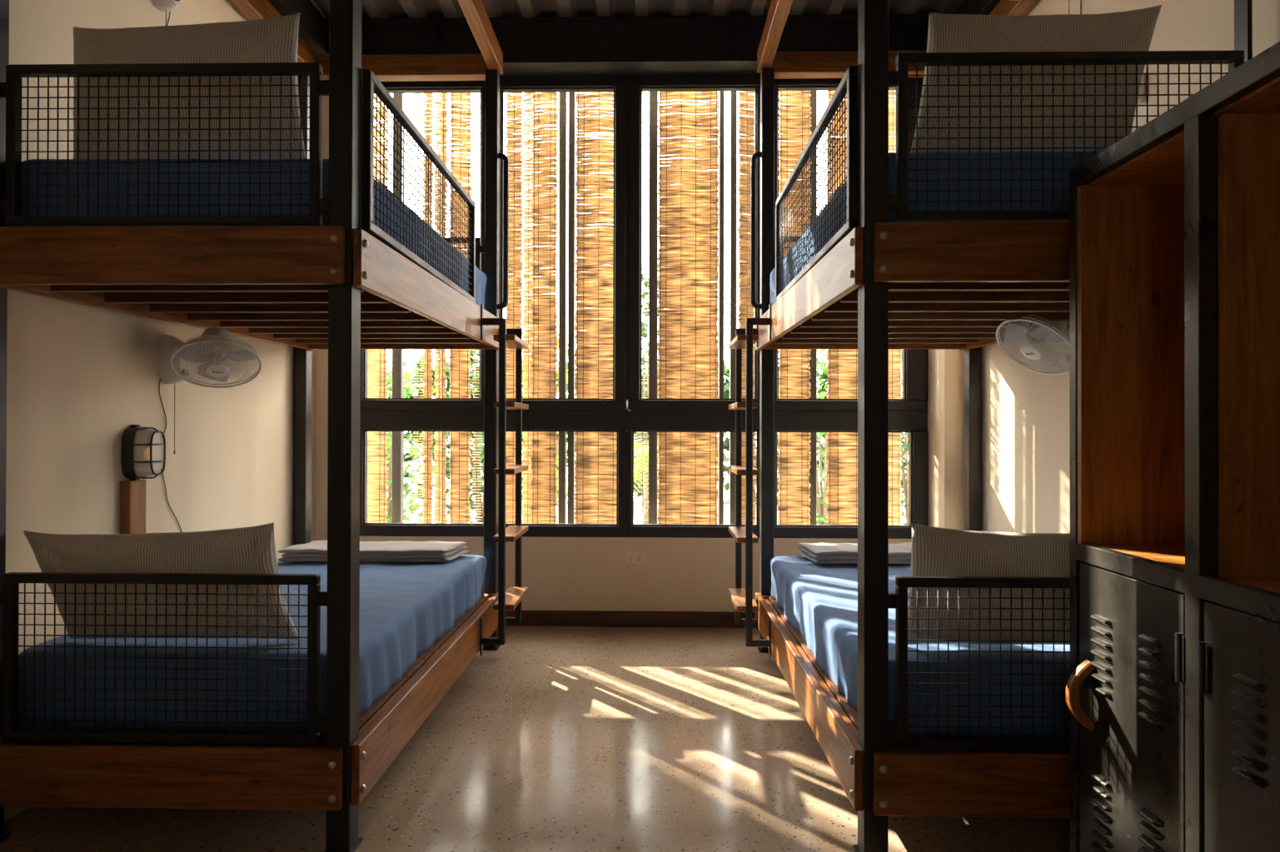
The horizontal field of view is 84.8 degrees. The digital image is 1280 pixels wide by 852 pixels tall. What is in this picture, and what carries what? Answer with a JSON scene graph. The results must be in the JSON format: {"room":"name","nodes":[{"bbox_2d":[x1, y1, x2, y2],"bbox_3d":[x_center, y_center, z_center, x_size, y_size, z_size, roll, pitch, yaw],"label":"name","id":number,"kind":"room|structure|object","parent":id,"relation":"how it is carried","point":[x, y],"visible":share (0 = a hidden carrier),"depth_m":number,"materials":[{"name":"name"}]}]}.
{"room":"dormitory","nodes":[
{"label":"dormitory","id":0,"kind":"room"},
{"bbox_2d":[4,0,328,821],"bbox_3d":[-2.248,-0.756,1.729,0.160,4.200,6.570,0,0,1],"label":"wall","id":1,"kind":"structure","parent":0,"point":[79,376],"depth_m":2.81,"materials":[{"name":"beige paint"}]},
{"bbox_2d":[119,479,146,533],"bbox_3d":[-2.126,0.498,2.937,0.044,0.542,0.095,0,0,1],"label":"wooden strip","id":2,"kind":"object","parent":1,"relation":"attached to","point":[132,493],"visible":0.4,"depth_m":2.91,"materials":[{"name":"brown wood"}]},
{"bbox_2d":[121,424,165,480],"bbox_3d":[-2.088,0.114,2.958,0.117,0.238,0.116,0,0,1],"label":"lamp","id":3,"kind":"object","parent":1,"relation":"attached to","point":[141,447],"visible":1,"depth_m":2.92,"materials":[{"name":"black"}]},
{"bbox_2d":[151,0,182,25],"bbox_3d":[-1.933,-1.602,3.066,0.416,1.305,0.319,0,0,1],"label":"wall fan","id":4,"kind":"object","parent":1,"relation":"attached to","point":[166,6],"visible":0.49,"depth_m":3.10,"materials":[{"name":"beige plastic"}]},
{"bbox_2d":[158,327,262,532],"bbox_3d":[-1.925,0.142,3.122,0.437,1.177,0.348,0,0,1],"label":"wall fan","id":5,"kind":"object","parent":1,"relation":"attached to","point":[216,346],"visible":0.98,"depth_m":3.12,"materials":[{"name":"beige plastic"}]},
{"bbox_2d":[268,0,328,55],"bbox_3d":[-2.106,-2.547,1.625,0.120,0.340,6.050,0,0,1],"label":"trim","id":6,"kind":"structure","parent":1,"relation":"attached to","point":[311,22],"depth_m":4.38,"materials":[{"name":"black metal"}]},
{"bbox_2d":[0,626,1070,851],"bbox_3d":[-0.082,1.408,1.605,4.785,0.120,6.720,0,0,1],"label":"floor","id":7,"kind":"structure","parent":0,"point":[552,739],"depth_m":2.69,"materials":[{"name":"concrete"}]},
{"bbox_2d":[0,0,528,851],"bbox_3d":[-1.413,-0.477,3.261,1.455,3.660,2.295,0,0,1],"label":"bunk bed","id":8,"kind":"object","parent":7,"relation":"on","point":[343,288],"visible":0.98,"depth_m":2.23,"materials":[{"name":"black paint"}]},
{"bbox_2d":[18,554,486,729],"bbox_3d":[-1.510,0.878,3.263,1.178,0.254,1.911,0,0,1],"label":"mattress","id":9,"kind":"object","parent":8,"relation":"on","point":[405,608],"visible":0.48,"depth_m":2.35,"materials":[{"name":"blue fabric"}]},
{"bbox_2d":[22,522,300,639],"bbox_3d":[-1.619,0.532,2.390,0.878,0.427,0.207,0,0,1],"label":"pillow","id":10,"kind":"object","parent":9,"relation":"on","point":[251,550],"visible":0.73,"depth_m":2.33,"materials":[{"name":"fabric"}]},
{"bbox_2d":[277,540,469,562],"bbox_3d":[-1.509,0.714,4.022,0.982,0.081,0.326,0,0,1],"label":"folded blanket","id":11,"kind":"object","parent":9,"relation":"on","point":[316,550],"visible":0.8,"depth_m":3.87,"materials":[{"name":"white fabric"}]},
{"bbox_2d":[21,159,487,309],"bbox_3d":[-1.508,-0.767,3.271,1.182,0.328,1.912,0,0,1],"label":"mattress","id":12,"kind":"object","parent":8,"relation":"on","point":[480,277],"visible":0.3,"depth_m":2.32,"materials":[{"name":"blue fabric"}]},
{"bbox_2d":[72,12,306,159],"bbox_3d":[-1.568,-1.176,2.430,0.847,0.535,0.166,0,0,1],"label":"pillow","id":13,"kind":"object","parent":12,"relation":"on","point":[274,39],"visible":0.73,"depth_m":2.38,"materials":[{"name":"fabric"}]},
{"bbox_2d":[727,0,1252,851],"bbox_3d":[1.278,-0.472,3.212,1.532,3.660,2.295,0,0,1],"label":"bunk bed","id":14,"kind":"object","parent":7,"relation":"on","point":[923,280],"visible":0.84,"depth_m":2.18,"materials":[{"name":"black paint"}]},
{"bbox_2d":[770,555,1070,737],"bbox_3d":[1.367,0.883,3.211,1.250,0.255,1.913,0,0,1],"label":"mattress","id":15,"kind":"object","parent":14,"relation":"on","point":[819,601],"visible":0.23,"depth_m":2.33,"materials":[{"name":"blue fabric"}]},
{"bbox_2d":[797,542,911,564],"bbox_3d":[1.419,0.722,3.985,0.978,0.077,0.312,0,0,1],"label":"folded blanket","id":16,"kind":"object","parent":15,"relation":"on","point":[823,552],"visible":0.52,"depth_m":3.85,"materials":[{"name":"grey fabric"}]},
{"bbox_2d":[907,522,1070,644],"bbox_3d":[1.304,0.533,2.337,0.835,0.433,0.197,0,0,1],"label":"pillow","id":17,"kind":"object","parent":15,"relation":"on","point":[935,551],"visible":0.49,"depth_m":2.28,"materials":[{"name":"fabric"}]},
{"bbox_2d":[770,151,1100,306],"bbox_3d":[1.371,-0.764,3.220,1.260,0.334,1.911,0,0,1],"label":"mattress","id":18,"kind":"object","parent":14,"relation":"on","point":[1068,163],"visible":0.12,"depth_m":2.28,"materials":[{"name":"blue fabric"}]},
{"bbox_2d":[910,4,1161,152],"bbox_3d":[1.347,-1.176,2.382,0.867,0.525,0.169,0,0,1],"label":"pillow","id":19,"kind":"object","parent":18,"relation":"on","point":[1133,30],"visible":0.75,"depth_m":2.33,"materials":[{"name":"fabric"}]},
{"bbox_2d":[1065,40,1279,851],"bbox_3d":[1.487,0.305,1.550,0.640,2.091,0.925,0,0,1],"label":"locker","id":20,"kind":"object","parent":7,"relation":"on","point":[1172,692],"visible":1,"depth_m":1.60,"materials":[{"name":"metal"}]},
{"bbox_2d":[1092,543,1219,576],"bbox_3d":[1.522,0.349,1.777,0.518,0.036,0.400,0,0,1],"label":"shelf","id":21,"kind":"object","parent":20,"relation":"attached to","point":[1172,555],"depth_m":1.84,"materials":[{"name":"brown wood"}]},
{"bbox_2d":[1216,576,1279,592],"bbox_3d":[1.514,0.347,1.326,0.518,0.036,0.406,0,0,1],"label":"shelf","id":22,"kind":"object","parent":20,"relation":"attached to","point":[1271,584],"depth_m":1.48,"materials":[{"name":"brown wood"}]},
{"bbox_2d":[313,95,963,612],"bbox_3d":[-0.021,-0.738,4.725,4.185,4.200,0.420,0,0,1],"label":"wall","id":23,"kind":"structure","parent":0,"point":[679,574],"depth_m":4.76,"materials":[{"name":"beige paint"}]},
{"bbox_2d":[359,80,485,536],"bbox_3d":[-1.497,-0.832,4.845,0.948,3.176,0.094,0,0,1],"label":"window","id":24,"kind":"structure","parent":23,"relation":"in","point":[376,414],"depth_m":4.81,"materials":[{"name":"black metal"}]},
{"bbox_2d":[498,74,627,537],"bbox_3d":[-0.554,-0.830,4.828,0.938,3.176,0.094,0,0,1],"label":"window","id":25,"kind":"structure","parent":23,"relation":"in","point":[584,415],"depth_m":4.79,"materials":[{"name":"black metal"}]},
{"bbox_2d":[505,610,756,627],"bbox_3d":[-0.015,1.310,4.756,3.925,0.105,0.018,0,0,1],"label":"baseboard","id":26,"kind":"structure","parent":23,"relation":"attached to","point":[529,618],"depth_m":4.75,"materials":[{"name":"brown wood"}]},
{"bbox_2d":[624,552,646,563],"bbox_3d":[-0.032,0.897,4.761,0.149,0.080,0.011,0,0,1],"label":"power outlet","id":27,"kind":"object","parent":23,"relation":"attached to","point":[630,557],"visible":1,"depth_m":4.76,"materials":[{"name":"beige plastic"}]},
{"bbox_2d":[324,13,954,75],"bbox_3d":[-0.018,-2.548,4.703,4.185,0.300,0.180,0,0,1],"label":"beam","id":28,"kind":"structure","parent":23,"relation":"attached to","point":[645,45],"depth_m":4.65,"materials":[{"name":"black metal"}]},
{"bbox_2d":[627,74,760,537],"bbox_3d":[0.390,-0.828,4.811,0.952,3.176,0.094,0,0,1],"label":"window","id":29,"kind":"structure","parent":23,"relation":"in","point":[645,415],"depth_m":4.77,"materials":[{"name":"black metal"}]},
{"bbox_2d":[773,77,928,538],"bbox_3d":[1.410,-0.826,4.792,1.087,3.176,0.094,0,0,1],"label":"window","id":30,"kind":"structure","parent":23,"relation":"in","point":[908,414],"depth_m":4.75,"materials":[{"name":"black metal"}]},
{"bbox_2d":[313,0,963,19],"bbox_3d":[0.019,-2.743,1.738,4.965,0.062,6.850,0,0,1],"label":"ceiling","id":31,"kind":"structure","parent":0,"point":[370,8],"depth_m":4.56,"materials":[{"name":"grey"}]},
{"bbox_2d":[367,93,388,522],"bbox_3d":[-1.963,-0.873,5.169,0.206,3.847,0.041,0,0,4],"label":"bamboo blind","id":32,"kind":"object","parent":31,"relation":"hanging from","point":[377,475],"visible":0.19,"depth_m":5.17,"materials":[{"name":"brown"}]},
{"bbox_2d":[411,93,427,522],"bbox_3d":[-1.654,-0.872,5.254,0.113,3.837,0.041,0,0,-5],"label":"bamboo blind","id":33,"kind":"object","parent":31,"relation":"hanging from","point":[419,96],"visible":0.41,"depth_m":5.25,"materials":[{"name":"brown"}]},
{"bbox_2d":[422,93,433,522],"bbox_3d":[-1.574,-0.877,5.202,0.079,3.850,0.041,0,0,1],"label":"bamboo blind","id":34,"kind":"object","parent":31,"relation":"hanging from","point":[427,450],"visible":0.38,"depth_m":5.20,"materials":[{"name":"brown"}]},
{"bbox_2d":[433,93,445,522],"bbox_3d":[-1.507,-0.869,5.270,0.086,3.839,0.039,0,0,1],"label":"bamboo blind","id":35,"kind":"object","parent":31,"relation":"hanging from","point":[436,451],"visible":0.3,"depth_m":5.27,"materials":[{"name":"brown"}]},
{"bbox_2d":[438,93,448,522],"bbox_3d":[-1.454,-0.872,5.178,0.059,3.845,0.040,0,0,1],"label":"bamboo blind","id":36,"kind":"object","parent":31,"relation":"hanging from","point":[444,129],"visible":0.48,"depth_m":5.17,"materials":[{"name":"brown"}]},
{"bbox_2d":[448,93,472,522],"bbox_3d":[-1.326,-0.870,5.167,0.161,3.846,0.039,0,0,-2],"label":"bamboo blind","id":37,"kind":"object","parent":31,"relation":"hanging from","point":[460,505],"visible":0.48,"depth_m":5.16,"materials":[{"name":"brown"}]},
{"bbox_2d":[471,93,482,522],"bbox_3d":[-1.209,-0.871,5.223,0.080,3.833,0.036,0,0,1],"label":"bamboo blind","id":38,"kind":"object","parent":31,"relation":"hanging from","point":[478,96],"visible":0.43,"depth_m":5.21,"materials":[{"name":"brown"}]},
{"bbox_2d":[503,94,508,316],"bbox_3d":[-1.027,-0.870,5.220,0.095,3.834,0.035,0,0,1],"label":"bamboo blind","id":39,"kind":"object","parent":31,"relation":"hanging from","point":[504,94],"visible":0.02,"depth_m":5.23,"materials":[{"name":"brown"}]},
{"bbox_2d":[505,92,522,522],"bbox_3d":[-0.926,-0.870,5.142,0.132,3.848,0.040,0,0,1],"label":"bamboo blind","id":40,"kind":"object","parent":31,"relation":"hanging from","point":[514,311],"visible":0.52,"depth_m":5.14,"materials":[{"name":"brown"}]},
{"bbox_2d":[522,92,535,523],"bbox_3d":[-0.831,-0.867,5.220,0.092,3.842,0.036,0,0,1],"label":"bamboo blind","id":41,"kind":"object","parent":31,"relation":"hanging from","point":[527,325],"visible":0.62,"depth_m":5.22,"materials":[{"name":"brown"}]},
{"bbox_2d":[529,92,558,523],"bbox_3d":[-0.704,-0.870,5.156,0.200,3.844,0.044,0,0,1],"label":"bamboo blind","id":42,"kind":"object","parent":31,"relation":"hanging from","point":[543,485],"visible":0.78,"depth_m":5.16,"materials":[{"name":"brown"}]},
{"bbox_2d":[573,91,616,523],"bbox_3d":[-0.306,-0.865,5.169,0.351,3.842,0.040,0,0,-1],"label":"bamboo blind","id":43,"kind":"object","parent":31,"relation":"hanging from","point":[595,456],"visible":0.58,"depth_m":5.17,"materials":[{"name":"brown"}]},
{"bbox_2d":[636,91,649,523],"bbox_3d":[0.022,-0.869,5.191,0.098,3.833,0.035,0,0,1],"label":"bamboo blind","id":44,"kind":"object","parent":31,"relation":"hanging from","point":[643,93],"visible":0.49,"depth_m":5.18,"materials":[{"name":"brown"}]},
{"bbox_2d":[657,91,719,524],"bbox_3d":[0.354,-0.865,5.147,0.452,3.844,0.044,0,0,1],"label":"bamboo blind","id":45,"kind":"object","parent":31,"relation":"hanging from","point":[688,348],"visible":0.76,"depth_m":5.15,"materials":[{"name":"brown"}]},
{"bbox_2d":[737,90,756,524],"bbox_3d":[0.780,-0.868,5.120,0.133,3.855,0.041,0,0,1],"label":"bamboo blind","id":46,"kind":"object","parent":31,"relation":"hanging from","point":[746,127],"visible":0.35,"depth_m":5.12,"materials":[{"name":"brown"}]},
{"bbox_2d":[753,97,777,524],"bbox_3d":[0.928,-0.866,5.185,0.190,3.835,0.038,0,0,1],"label":"bamboo blind","id":47,"kind":"object","parent":31,"relation":"hanging from","point":[754,97],"visible":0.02,"depth_m":5.18,"materials":[{"name":"brown wicker"}]},
{"bbox_2d":[776,90,811,524],"bbox_3d":[1.132,-0.868,5.133,0.243,3.851,0.040,0,0,1],"label":"bamboo blind","id":48,"kind":"object","parent":31,"relation":"hanging from","point":[794,456],"visible":0.44,"depth_m":5.13,"materials":[{"name":"brown"}]},
{"bbox_2d":[826,90,857,524],"bbox_3d":[1.512,-0.865,5.116,0.296,3.850,0.043,0,0,4],"label":"bamboo blind","id":49,"kind":"object","parent":31,"relation":"hanging from","point":[842,366],"visible":0.31,"depth_m":5.11,"materials":[{"name":"brown"}]},
{"bbox_2d":[888,89,902,525],"bbox_3d":[1.795,-0.864,5.151,0.265,3.847,0.045,0,0,1],"label":"bamboo blind","id":50,"kind":"object","parent":31,"relation":"hanging from","point":[895,374],"visible":0.1,"depth_m":5.15,"materials":[{"name":"brown"}]},
{"bbox_2d":[963,0,1279,532],"bbox_3d":[2.097,-0.748,1.651,0.160,4.200,6.570,0,0,1],"label":"wall","id":51,"kind":"structure","parent":0,"point":[1025,412],"depth_m":3.51,"materials":[{"name":"beige paint"}]},
{"bbox_2d":[954,0,1000,14],"bbox_3d":[1.958,-2.538,1.552,0.120,0.340,6.050,0,0,1],"label":"beam","id":52,"kind":"structure","parent":51,"relation":"attached to","point":[967,7],"depth_m":4.25,"materials":[{"name":"brown wood"}]},
{"bbox_2d":[996,313,1069,374],"bbox_3d":[1.823,-0.232,3.089,0.435,0.556,0.343,0,0,1],"label":"wall fan","id":53,"kind":"object","parent":51,"relation":"attached to","point":[1044,333],"visible":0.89,"depth_m":3.08,"materials":[{"name":"beige plastic"}]},
{"bbox_2d":[1068,0,1081,14],"bbox_3d":[1.825,-1.629,3.228,0.442,1.375,0.319,0,0,1],"label":"wall fan","id":54,"kind":"object","parent":51,"relation":"attached to","point":[1068,0],"visible":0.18,"depth_m":3.25,"materials":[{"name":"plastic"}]},
{"bbox_2d":[1137,74,1145,104],"bbox_3d":[2.021,-1.367,2.846,0.037,0.120,0.060,0,0,1],"label":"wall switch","id":55,"kind":"object","parent":51,"relation":"attached to","point":[1142,90],"visible":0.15,"depth_m":2.82,"materials":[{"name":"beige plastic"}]},
{"label":"outside","id":56,"kind":"structure","parent":0,"visible":0},
{"bbox_2d":[386,444,906,525],"bbox_3d":[0.581,1.604,32.473,80.000,0.180,55.030,0,0,1],"label":"ground","id":57,"kind":"structure","parent":56,"point":[726,494],"depth_m":12.75,"materials":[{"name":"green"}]},
{"bbox_2d":[391,93,404,522],"bbox_3d":[-1.826,-0.739,5.287,0.072,4.200,0.060,0,0,1],"label":"steel pole","id":58,"kind":"object","parent":57,"relation":"on","point":[397,385],"visible":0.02,"depth_m":5.26,"materials":[{"name":"grey metal"}]},
{"bbox_2d":[378,370,435,522],"bbox_3d":[-2.634,0.381,7.308,1.077,2.022,1.018,0,0,1],"label":"shrub","id":59,"kind":"object","parent":57,"relation":"on","point":[407,376],"visible":0.17,"depth_m":7.34,"materials":[{"name":"green plant"}]},
{"bbox_2d":[387,366,446,448],"bbox_3d":[-3.626,0.259,9.490,2.052,2.282,2.104,0,0,1],"label":"palm","id":60,"kind":"object","parent":57,"relation":"on","point":[432,366],"visible":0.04,"depth_m":9.65,"materials":[{"name":"green plant"}]},
{"bbox_2d":[432,349,523,522],"bbox_3d":[-1.623,0.182,7.230,0.973,2.423,0.955,0,0,36],"label":"shrub","id":61,"kind":"object","parent":57,"relation":"on","point":[472,362],"visible":0.11,"depth_m":7.16,"materials":[{"name":"green plant"}]},
{"bbox_2d":[522,328,576,513],"bbox_3d":[-1.266,-0.002,9.627,1.278,2.815,1.367,0,0,22],"label":"shrub","id":62,"kind":"object","parent":57,"relation":"on","point":[557,346],"visible":0.05,"depth_m":9.65,"materials":[{"name":"green plant"}]},
{"bbox_2d":[557,92,567,523],"bbox_3d":[-0.582,-0.736,5.265,0.052,4.200,0.060,0,0,1],"label":"steel pole","id":63,"kind":"object","parent":57,"relation":"on","point":[563,96],"visible":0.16,"depth_m":5.24,"materials":[{"name":"grey metal"}]},
{"bbox_2d":[567,92,575,523],"bbox_3d":[-0.515,-0.736,5.284,0.048,4.200,0.060,0,0,1],"label":"steel pole","id":64,"kind":"object","parent":57,"relation":"on","point":[571,199],"visible":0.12,"depth_m":5.26,"materials":[{"name":"grey metal"}]},
{"bbox_2d":[627,266,659,509],"bbox_3d":[0.080,-0.584,11.229,1.520,3.998,1.569,0,0,19],"label":"shrub","id":65,"kind":"object","parent":57,"relation":"on","point":[644,330],"visible":0.11,"depth_m":11.03,"materials":[{"name":"green plant"}]},
{"bbox_2d":[633,434,658,523],"bbox_3d":[0.062,0.718,7.579,1.542,1.366,1.568,0,0,1],"label":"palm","id":66,"kind":"object","parent":57,"relation":"on","point":[636,449],"visible":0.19,"depth_m":7.53,"materials":[{"name":"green plant"}]},
{"bbox_2d":[384,349,908,506],"bbox_3d":[-0.789,0.009,12.806,16.563,3.207,2.113,0,0,1],"label":"hedge","id":67,"kind":"object","parent":57,"relation":"on","point":[726,370],"visible":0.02,"depth_m":12.61,"materials":[{"name":"green plant"}]},
{"bbox_2d":[648,91,657,523],"bbox_3d":[0.099,-0.735,5.253,0.066,4.200,0.060,0,0,1],"label":"steel pole","id":68,"kind":"object","parent":57,"relation":"on","point":[653,146],"visible":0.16,"depth_m":5.22,"materials":[{"name":"grey metal"}]},
{"bbox_2d":[717,91,724,524],"bbox_3d":[0.608,-0.734,5.243,0.036,4.200,0.060,0,0,1],"label":"steel pole","id":69,"kind":"object","parent":57,"relation":"on","point":[721,94],"visible":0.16,"depth_m":5.22,"materials":[{"name":"grey metal"}]},
{"bbox_2d":[729,90,737,524],"bbox_3d":[0.699,-0.734,5.262,0.046,4.200,0.060,0,0,1],"label":"steel pole","id":70,"kind":"object","parent":57,"relation":"on","point":[733,129],"visible":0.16,"depth_m":5.24,"materials":[{"name":"grey metal"}]},
{"bbox_2d":[776,349,828,524],"bbox_3d":[2.111,0.123,7.945,1.313,2.565,1.357,0,0,1],"label":"shrub","id":71,"kind":"object","parent":57,"relation":"on","point":[822,512],"visible":0.15,"depth_m":7.93,"materials":[{"name":"green plant"}]},
{"bbox_2d":[808,90,816,524],"bbox_3d":[1.283,-0.733,5.231,0.061,4.200,0.060,0,0,1],"label":"steel pole","id":72,"kind":"object","parent":57,"relation":"on","point":[813,362],"visible":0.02,"depth_m":5.20,"materials":[{"name":"grey metal"}]},
{"bbox_2d":[900,349,908,525],"bbox_3d":[3.133,0.166,8.151,1.042,2.484,1.179,0,0,1],"label":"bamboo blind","id":73,"kind":"object","parent":57,"relation":"on","point":[905,480],"visible":0.06,"depth_m":8.07,"materials":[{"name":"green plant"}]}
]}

